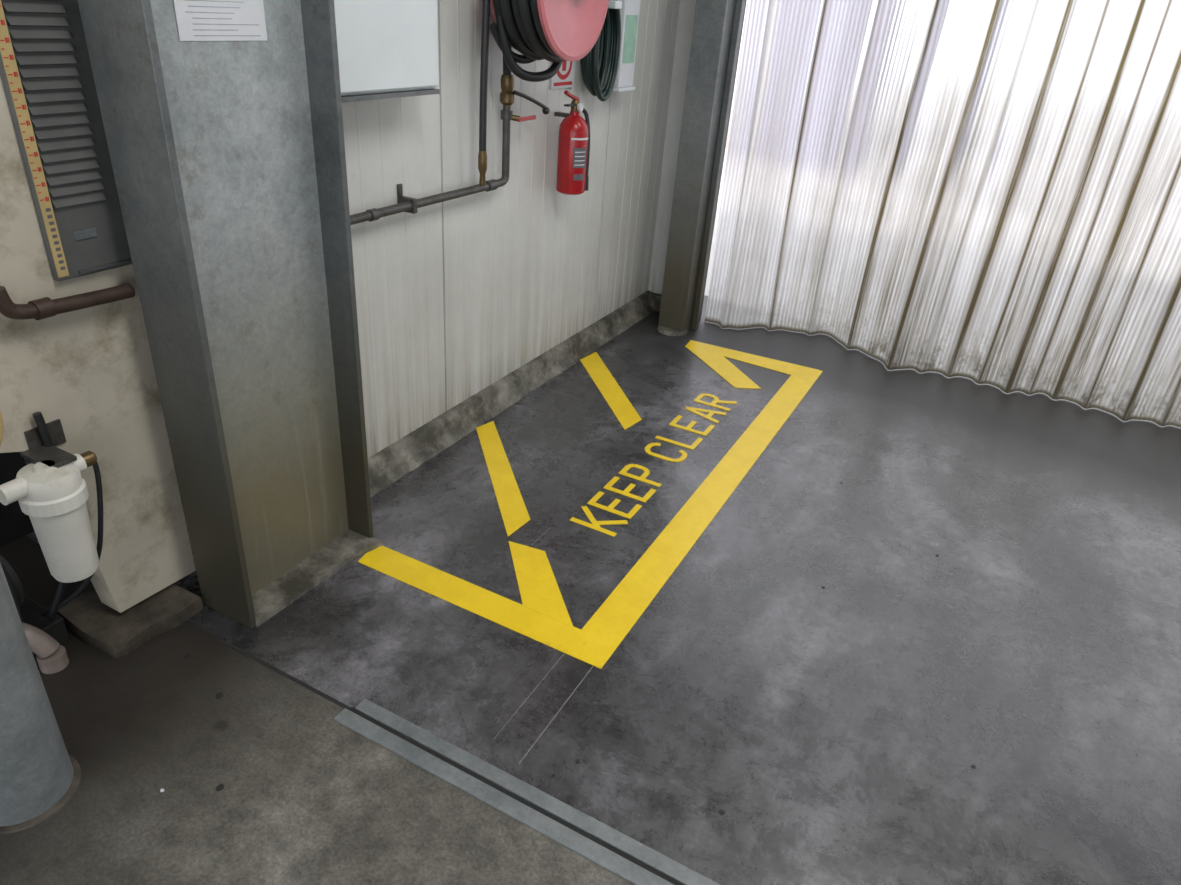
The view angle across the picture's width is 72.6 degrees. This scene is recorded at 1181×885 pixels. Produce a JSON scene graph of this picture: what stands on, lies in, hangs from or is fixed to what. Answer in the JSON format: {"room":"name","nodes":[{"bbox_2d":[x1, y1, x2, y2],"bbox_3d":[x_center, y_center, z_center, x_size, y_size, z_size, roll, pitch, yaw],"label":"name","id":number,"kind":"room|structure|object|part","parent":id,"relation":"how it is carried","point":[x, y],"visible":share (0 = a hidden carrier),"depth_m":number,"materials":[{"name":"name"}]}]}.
{"room":"industrial workshop","nodes":[
{"label":"industrial workshop","id":0,"kind":"room"},
{"bbox_2d":[0,452,33,546],"bbox_3d":[-2.025,-0.949,1.113,0.050,3.500,1.600,18,31,23],"label":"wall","id":1,"kind":"structure","parent":0,"point":[14,524],"depth_m":2.46,"materials":[{"name":"paint"}]},
{"bbox_2d":[342,0,679,457],"bbox_3d":[-0.214,-1.866,2.932,0.101,3.600,2.700,18,31,23],"label":"wall","id":2,"kind":"structure","parent":0,"point":[456,296],"depth_m":3.14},
{"bbox_2d":[334,0,439,102],"bbox_3d":[-0.601,-1.299,2.148,0.144,0.688,0.450,18,31,23],"label":"whiteboard","id":3,"kind":"object","parent":2,"relation":"attached to","point":[387,49],"visible":0.56,"depth_m":2.21,"materials":[{"name":"white plastic"}]},
{"bbox_2d":[350,74,549,224],"bbox_3d":[-0.512,-0.979,2.647,0.091,0.395,1.235,19,32,25],"label":"pipe","id":4,"kind":"object","parent":2,"relation":"attached to","point":[405,204],"visible":0.94,"depth_m":2.88,"materials":[{"name":"metal"}]},
{"bbox_2d":[512,115,519,120],"bbox_3d":[-0.285,-1.194,2.954,0.049,0.025,0.020,2,29,-5],"label":"tap","id":5,"kind":"object","parent":4,"relation":"on","point":[514,117],"depth_m":2.95,"materials":[{"name":"gold metal"}]},
{"bbox_3d":[-0.238,-1.209,2.998,0.010,0.015,0.120,18,31,23],"label":"red handle","id":6,"kind":"part","parent":4,"relation":"part of","materials":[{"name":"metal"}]},
{"bbox_3d":[-0.222,-1.268,2.978,0.020,0.073,0.178,25,35,32],"label":"black lever","id":7,"kind":"part","parent":4,"relation":"part of","materials":[{"name":"metal"}]},
{"bbox_3d":[-0.170,-1.264,3.062,0.026,0.026,0.028,18,31,23],"label":"lever knob","id":8,"kind":"part","parent":4,"relation":"part of","materials":[{"name":"black rubber"}]},
{"bbox_2d":[368,290,653,496],"bbox_3d":[-0.262,-0.317,3.743,0.071,0.105,2.700,18,31,23],"label":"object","id":9,"kind":"structure","parent":2,"relation":"attached to","point":[388,465],"depth_m":3.47,"materials":[{"name":"concrete"}]},
{"bbox_2d":[478,0,608,185],"bbox_3d":[-0.166,-1.395,2.823,0.340,0.920,0.513,18,31,23],"label":"hose reel","id":10,"kind":"object","parent":2,"relation":"attached to","point":[555,31],"visible":1,"depth_m":2.71,"materials":[{"name":"red metal"}]},
{"bbox_2d":[550,60,574,88],"bbox_3d":[-0.107,-1.586,3.238,0.013,0.290,0.180,18,31,23],"label":"sign","id":11,"kind":"object","parent":2,"relation":"attached to","point":[564,78],"visible":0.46,"depth_m":3.29,"materials":[{"name":"plastic"}]},
{"bbox_2d":[554,90,589,194],"bbox_3d":[-0.070,-1.254,3.354,0.146,0.408,0.138,-7,31,-19],"label":"fire extinguisher","id":12,"kind":"object","parent":2,"relation":"attached to","point":[574,131],"visible":1,"depth_m":3.32,"materials":[{"name":"red metal"}]},
{"bbox_3d":[-0.072,-1.370,3.260,0.024,0.007,0.105,18,31,23],"label":"carry handle","id":13,"kind":"part","parent":12,"relation":"part of","materials":[{"name":"black metal"}]},
{"bbox_3d":[-0.075,-1.394,3.236,0.016,0.048,0.110,18,31,23],"label":"squeeze lever","id":14,"kind":"part","parent":12,"relation":"part of","materials":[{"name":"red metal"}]},
{"bbox_2d":[580,0,621,100],"bbox_3d":[0.048,-1.666,3.383,0.130,0.422,0.226,18,31,23],"label":"coil","id":15,"kind":"object","parent":2,"relation":"hanging from","point":[599,67],"visible":0.74,"depth_m":3.41,"materials":[{"name":"rubber"}]},
{"bbox_2d":[612,0,639,91],"bbox_3d":[0.143,-1.788,3.564,0.090,0.415,0.170,18,31,23],"label":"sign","id":16,"kind":"object","parent":2,"relation":"attached to","point":[629,12],"visible":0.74,"depth_m":3.55,"materials":[{"name":"plastic"}]},
{"bbox_2d":[612,86,635,91],"bbox_3d":[0.129,-1.614,3.660,0.090,0.015,0.170,18,31,23],"label":"tray","id":17,"kind":"object","parent":16,"relation":"on","point":[616,88],"depth_m":3.61,"materials":[{"name":"white plastic"}]},
{"bbox_3d":[0.175,-1.781,3.549,0.002,0.190,0.120,18,31,23],"label":"green panel","id":18,"kind":"part","parent":16,"relation":"part of","materials":[{"name":"green plastic"}]},
{"bbox_2d":[0,295,1180,884],"bbox_3d":[0.750,1.374,1.038,7.700,0.104,8.250,18,31,23],"label":"floor","id":19,"kind":"structure","parent":0,"point":[838,730],"depth_m":2.25,"materials":[{"name":"concrete"}]},
{"bbox_2d":[0,563,80,833],"bbox_3d":[-1.198,0.295,1.500,0.210,1.070,0.210,18,31,23],"label":"cylindrical tank","id":20,"kind":"object","parent":19,"relation":"on","point":[38,775],"visible":1,"depth_m":1.64,"materials":[{"name":"grey metal"}]},
{"bbox_2d":[0,411,102,673],"bbox_3d":[-1.460,0.181,1.837,0.426,0.907,0.475,18,31,23],"label":"hose","id":21,"kind":"object","parent":19,"relation":"on","point":[46,632],"visible":0.68,"depth_m":2.03,"materials":[{"name":"black plastic"}]},
{"bbox_3d":[-1.589,0.536,2.033,0.250,0.080,0.380,18,31,23],"label":"plate","id":22,"kind":"part","parent":21,"relation":"part of","materials":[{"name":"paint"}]},
{"bbox_2d":[36,645,68,673],"bbox_3d":[-1.382,0.557,2.066,0.064,0.040,0.064,18,31,23],"label":"socket","id":23,"kind":"object","parent":21,"relation":"attached to","point":[55,662],"depth_m":2.05,"materials":[{"name":"plastic"}]},
{"bbox_2d":[57,583,202,657],"bbox_3d":[-1.286,0.469,2.240,0.285,0.040,0.255,18,31,23],"label":"concrete pad","id":24,"kind":"object","parent":19,"relation":"on","point":[117,634],"visible":0.77,"depth_m":2.19,"materials":[{"name":"grey concrete"}]},
{"bbox_2d":[0,0,195,612],"bbox_3d":[-1.248,-0.999,1.212,0.111,3.500,0.828,18,31,23],"label":"enclosure","id":25,"kind":"object","parent":24,"relation":"on","point":[91,369],"visible":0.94,"depth_m":1.81,"materials":[{"name":"beige paint"}]},
{"bbox_2d":[0,0,68,277],"bbox_3d":[-1.115,-0.895,1.474,0.003,1.215,0.023,18,31,23],"label":"tape","id":26,"kind":"object","parent":25,"relation":"attached to","point":[6,49],"visible":1,"depth_m":1.63,"materials":[{"name":"yellow"}]},
{"bbox_2d":[0,419,98,582],"bbox_3d":[-1.226,0.155,1.847,0.156,0.345,0.207,18,31,23],"label":"water filter","id":27,"kind":"object","parent":25,"relation":"attached to","point":[51,490],"visible":1,"depth_m":1.81,"materials":[{"name":"white plastic"}]},
{"bbox_3d":[-1.255,-0.013,1.851,0.006,0.060,0.080,18,31,23],"label":"bracket plate","id":28,"kind":"part","parent":27,"relation":"part of","materials":[{"name":"metal"}]},
{"bbox_2d":[29,502,98,582],"bbox_3d":[-1.222,0.223,1.874,0.116,0.200,0.116,18,31,23],"label":"bowl","id":29,"kind":"object","parent":27,"relation":"on","point":[65,537],"depth_m":1.84,"materials":[{"name":"white plastic"}]},
{"bbox_3d":[-1.085,-0.929,1.549,0.020,1.225,0.200,18,31,23],"label":"louvre frame","id":30,"kind":"part","parent":25,"relation":"part of","materials":[{"name":"grey paint"}]},
{"bbox_2d":[0,284,134,319],"bbox_3d":[-1.148,-0.325,1.757,0.042,0.093,0.297,18,31,23],"label":"rusty pipe","id":31,"kind":"object","parent":25,"relation":"attached to","point":[42,308],"visible":1,"depth_m":1.74,"materials":[{"name":"brown metal"}]},
{"bbox_2d":[184,620,354,711],"bbox_3d":[-0.894,0.580,2.145,0.690,0.011,0.010,18,31,23],"label":"joint","id":32,"kind":"object","parent":19,"relation":"on","point":[210,634],"visible":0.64,"depth_m":2.12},
{"bbox_2d":[252,0,380,626],"bbox_3d":[-0.764,-1.175,1.601,0.235,3.600,0.485,18,31,23],"label":"steel column","id":33,"kind":"structure","parent":19,"relation":"on","point":[318,16],"depth_m":2.25,"materials":[{"name":"metal"}]},
{"bbox_2d":[78,0,255,628],"bbox_3d":[-0.898,-1.083,1.414,0.195,3.600,0.018,18,31,23],"label":"flange","id":34,"kind":"object","parent":33,"relation":"attached to","point":[120,35],"visible":1,"depth_m":1.79,"materials":[{"name":"metal"}]},
{"bbox_2d":[150,0,348,594],"bbox_3d":[-0.784,-1.177,1.603,0.012,3.600,0.462,18,31,23],"label":"web","id":35,"kind":"object","parent":33,"relation":"attached to","point":[240,113],"visible":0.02,"depth_m":2.03,"materials":[{"name":"metal"}]},
{"bbox_2d":[173,0,267,40],"bbox_3d":[-0.794,-0.959,1.721,0.002,0.177,0.231,18,31,23],"label":"paper notice","id":36,"kind":"object","parent":35,"relation":"attached to","point":[197,20],"visible":1,"depth_m":1.74,"materials":[{"name":"white paper"}]},
{"bbox_2d":[185,11,233,13],"bbox_3d":[-0.810,-0.916,1.713,0.001,0.002,0.123,18,31,23],"label":"print","id":37,"kind":"object","parent":36,"relation":"on","point":[186,12],"depth_m":1.71},
{"bbox_2d":[192,18,231,18],"bbox_3d":[-0.809,-0.908,1.721,0.001,0.002,0.101,18,31,23],"label":"print","id":38,"kind":"object","parent":36,"relation":"on","point":[192,18],"depth_m":1.72},
{"bbox_2d":[187,5,239,7],"bbox_3d":[-0.803,-0.931,1.718,0.001,0.002,0.134,18,31,23],"label":"print","id":39,"kind":"object","parent":36,"relation":"on","point":[188,6],"depth_m":1.71},
{"bbox_2d":[193,29,237,30],"bbox_3d":[-0.808,-0.891,1.736,0.001,0.002,0.116,18,31,23],"label":"print","id":40,"kind":"object","parent":36,"relation":"on","point":[193,29],"depth_m":1.73},
{"bbox_2d":[188,0,243,2],"bbox_3d":[-0.801,-0.942,1.714,0.001,0.002,0.151,18,31,23],"label":"print","id":41,"kind":"object","parent":36,"relation":"on","point":[189,1],"depth_m":1.72},
{"bbox_2d":[193,23,258,24],"bbox_3d":[-0.793,-0.913,1.754,0.001,0.002,0.174,18,31,23],"label":"print","id":42,"kind":"object","parent":36,"relation":"on","point":[193,23],"depth_m":1.75},
{"bbox_2d":[194,35,260,35],"bbox_3d":[-0.795,-0.893,1.765,0.001,0.002,0.176,18,31,23],"label":"print","id":43,"kind":"object","parent":36,"relation":"on","point":[194,35],"depth_m":1.76},
{"bbox_2d":[334,699,719,884],"bbox_3d":[1.816,1.449,0.962,5.525,0.016,0.090,18,31,23],"label":"track rail","id":44,"kind":"object","parent":19,"relation":"on","point":[631,860],"visible":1,"depth_m":1.82,"materials":[{"name":"metal"}]},
{"bbox_2d":[160,482,975,814],"bbox_3d":[0.195,0.635,2.194,2.434,0.002,1.176,-11,33,-26],"label":"debris","id":45,"kind":"object","parent":19,"relation":"on","point":[219,695],"visible":1,"depth_m":1.93,"materials":[{"name":"paper"}]},
{"bbox_2d":[494,425,647,763],"bbox_3d":[-0.043,0.331,2.710,0.294,0.001,1.838,8,29,6],"label":"chalk setting-out lines","id":46,"kind":"object","parent":19,"relation":"on","point":[647,425],"visible":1,"depth_m":2.08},
{"bbox_2d":[657,0,746,335],"bbox_3d":[0.635,-2.231,3.716,0.193,3.600,0.335,18,31,23],"label":"post","id":47,"kind":"object","parent":19,"relation":"on","point":[718,24],"visible":1,"depth_m":4.07,"materials":[{"name":"metal"}]},
{"bbox_2d":[705,0,1180,427],"bbox_3d":[3.360,-1.213,2.941,5.870,2.947,0.308,18,31,23],"label":"curtain","id":48,"kind":"object","parent":47,"relation":"attached to","point":[981,191],"visible":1,"depth_m":3.86,"materials":[{"name":"clear plastic"}]},
{"bbox_2d":[649,0,695,294],"bbox_3d":[0.572,-2.382,3.979,0.390,3.600,0.100,18,31,23],"label":"wall","id":49,"kind":"structure","parent":0,"point":[686,14],"depth_m":4.37,"materials":[{"name":"white metal"}]},
{"bbox_2d":[649,292,661,311],"bbox_3d":[0.460,-0.812,4.749,0.290,0.100,0.040,18,31,23],"label":"baseboard","id":50,"kind":"structure","parent":49,"relation":"attached to","point":[655,299],"depth_m":4.76,"materials":[{"name":"concrete"}]},
{"label":"outside","id":51,"kind":"structure","parent":0,"visible":0},
{"bbox_2d":[704,148,727,295],"bbox_3d":[10.766,-5.675,15.300,32.000,0.100,29.250,18,31,23],"label":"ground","id":52,"kind":"structure","parent":51,"point":[709,272],"depth_m":6.75,"materials":[{"name":"white"}]},
{"bbox_2d":[725,2,746,147],"bbox_3d":[1.437,-7.266,12.552,6.800,4.020,5.100,18,31,23],"label":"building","id":53,"kind":"structure","parent":52,"relation":"on","point":[733,99],"depth_m":10.43,"materials":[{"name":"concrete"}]}
]}

